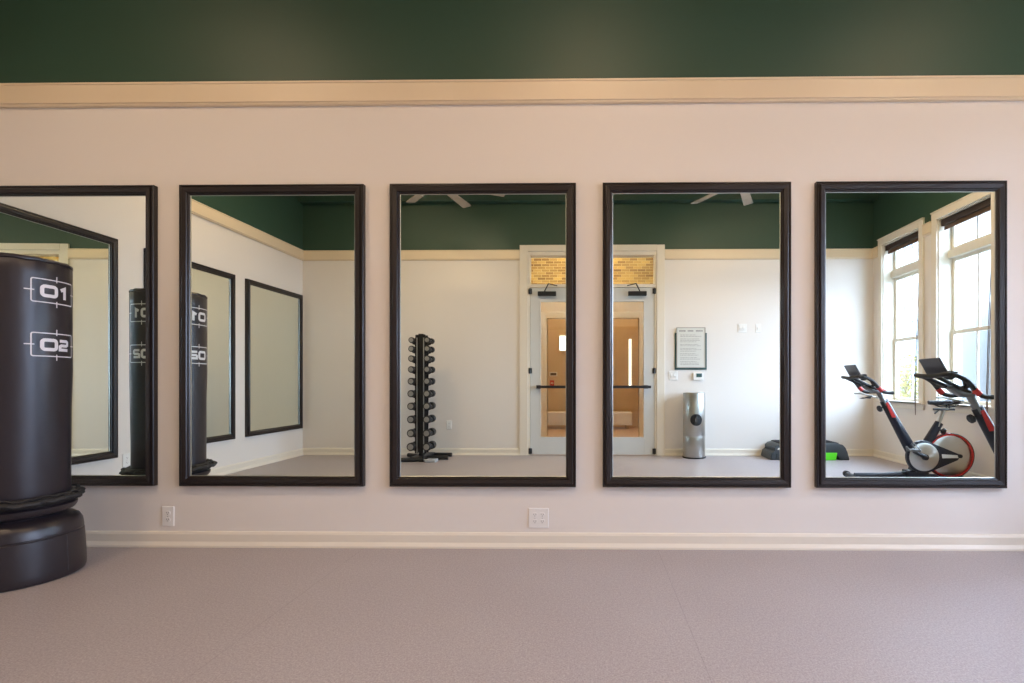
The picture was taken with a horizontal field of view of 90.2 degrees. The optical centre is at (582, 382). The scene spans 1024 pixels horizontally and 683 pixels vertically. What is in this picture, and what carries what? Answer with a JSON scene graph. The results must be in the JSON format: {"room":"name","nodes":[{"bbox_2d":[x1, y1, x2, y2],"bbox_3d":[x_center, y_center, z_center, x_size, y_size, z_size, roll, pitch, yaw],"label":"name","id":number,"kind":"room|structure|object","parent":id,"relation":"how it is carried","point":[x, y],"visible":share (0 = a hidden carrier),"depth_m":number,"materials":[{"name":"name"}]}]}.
{"room":"exercise studio","nodes":[
{"label":"exercise studio","id":0,"kind":"room"},
{"bbox_2d":[0,0,1023,533],"bbox_3d":[0.068,-0.991,3.230,8.550,4.050,0.150,0,0,1],"label":"wall","id":1,"kind":"structure","parent":0,"point":[589,146],"depth_m":3.16,"materials":[{"name":"white paint"}]},
{"bbox_2d":[0,185,157,485],"bbox_3d":[-3.266,-0.294,3.180,1.160,1.885,0.040,0,0,1],"label":"wall mirror","id":2,"kind":"object","parent":1,"relation":"attached to","point":[108,234],"visible":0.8,"depth_m":3.18,"materials":[{"name":"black mirror"}]},
{"bbox_2d":[162,506,173,525],"bbox_3d":[-2.617,0.844,3.186,0.076,0.124,0.010,0,0,1],"label":"power outlet","id":3,"kind":"object","parent":1,"relation":"attached to","point":[167,511],"visible":1,"depth_m":3.18,"materials":[{"name":"white plastic"}]},
{"bbox_2d":[165,511,169,521],"bbox_3d":[-2.617,0.844,3.183,0.033,0.069,0.004,0,0,1],"label":"receptacle","id":4,"kind":"object","parent":3,"relation":"attached to","point":[167,513],"depth_m":3.18,"materials":[{"name":"white plastic"}]},
{"bbox_2d":[179,184,364,486],"bbox_3d":[-1.946,-0.294,3.162,1.160,1.885,0.040,0,0,1],"label":"wall mirror","id":5,"kind":"object","parent":1,"relation":"attached to","point":[272,276],"visible":1,"depth_m":3.17,"materials":[{"name":"mirror"}]},
{"bbox_2d":[390,183,575,486],"bbox_3d":[-0.622,-0.294,3.144,1.160,1.885,0.040,0,0,1],"label":"wall mirror","id":6,"kind":"object","parent":1,"relation":"attached to","point":[483,275],"visible":1,"depth_m":3.15,"materials":[{"name":"mirror"}]},
{"bbox_2d":[0,75,1023,108],"bbox_3d":[-0.008,-1.809,3.138,8.100,0.140,0.036,0,0,1],"label":"trim","id":7,"kind":"structure","parent":1,"relation":"attached to","point":[947,88],"depth_m":3.13,"materials":[{"name":"beige paint"}]},
{"bbox_2d":[529,508,548,527],"bbox_3d":[-0.276,0.847,3.155,0.126,0.124,0.010,0,0,1],"label":"power outlet","id":8,"kind":"object","parent":1,"relation":"attached to","point":[538,517],"visible":1,"depth_m":3.15,"materials":[{"name":"white plastic"}]},
{"bbox_2d":[532,513,544,523],"bbox_3d":[-0.276,0.847,3.152,0.079,0.069,0.004,0,0,1],"label":"receptacle","id":9,"kind":"object","parent":8,"relation":"attached to","point":[537,518],"depth_m":3.15,"materials":[{"name":"white plastic"}]},
{"bbox_2d":[85,531,1023,550],"bbox_3d":[-0.008,0.986,3.143,8.100,0.096,0.026,0,0,1],"label":"baseboard","id":10,"kind":"structure","parent":1,"relation":"attached to","point":[171,539],"depth_m":3.14,"materials":[{"name":"beige paint"}]},
{"bbox_2d":[603,182,790,487],"bbox_3d":[0.704,-0.294,3.127,1.160,1.885,0.040,0,0,1],"label":"wall mirror","id":11,"kind":"object","parent":1,"relation":"attached to","point":[697,275],"visible":1,"depth_m":3.13,"materials":[{"name":"mirror"}]},
{"bbox_2d":[814,180,1006,487],"bbox_3d":[2.018,-0.294,3.110,1.160,1.885,0.040,0,0,1],"label":"wall mirror","id":12,"kind":"object","parent":1,"relation":"attached to","point":[910,277],"visible":1,"depth_m":3.12,"materials":[{"name":"mirror"}]},
{"bbox_2d":[0,547,1023,682],"bbox_3d":[0.041,1.084,1.201,8.550,0.100,4.210,0,0,1],"label":"floor","id":13,"kind":"structure","parent":0,"point":[130,614],"depth_m":2.20,"materials":[{"name":"plastic"}]},
{"bbox_2d":[0,252,86,592],"bbox_3d":[-3.026,0.189,2.681,0.559,1.690,0.567,0,0,1],"label":"bag","id":14,"kind":"object","parent":13,"relation":"on","point":[43,538],"visible":1,"depth_m":2.60,"materials":[{"name":"black leather"}]}
]}

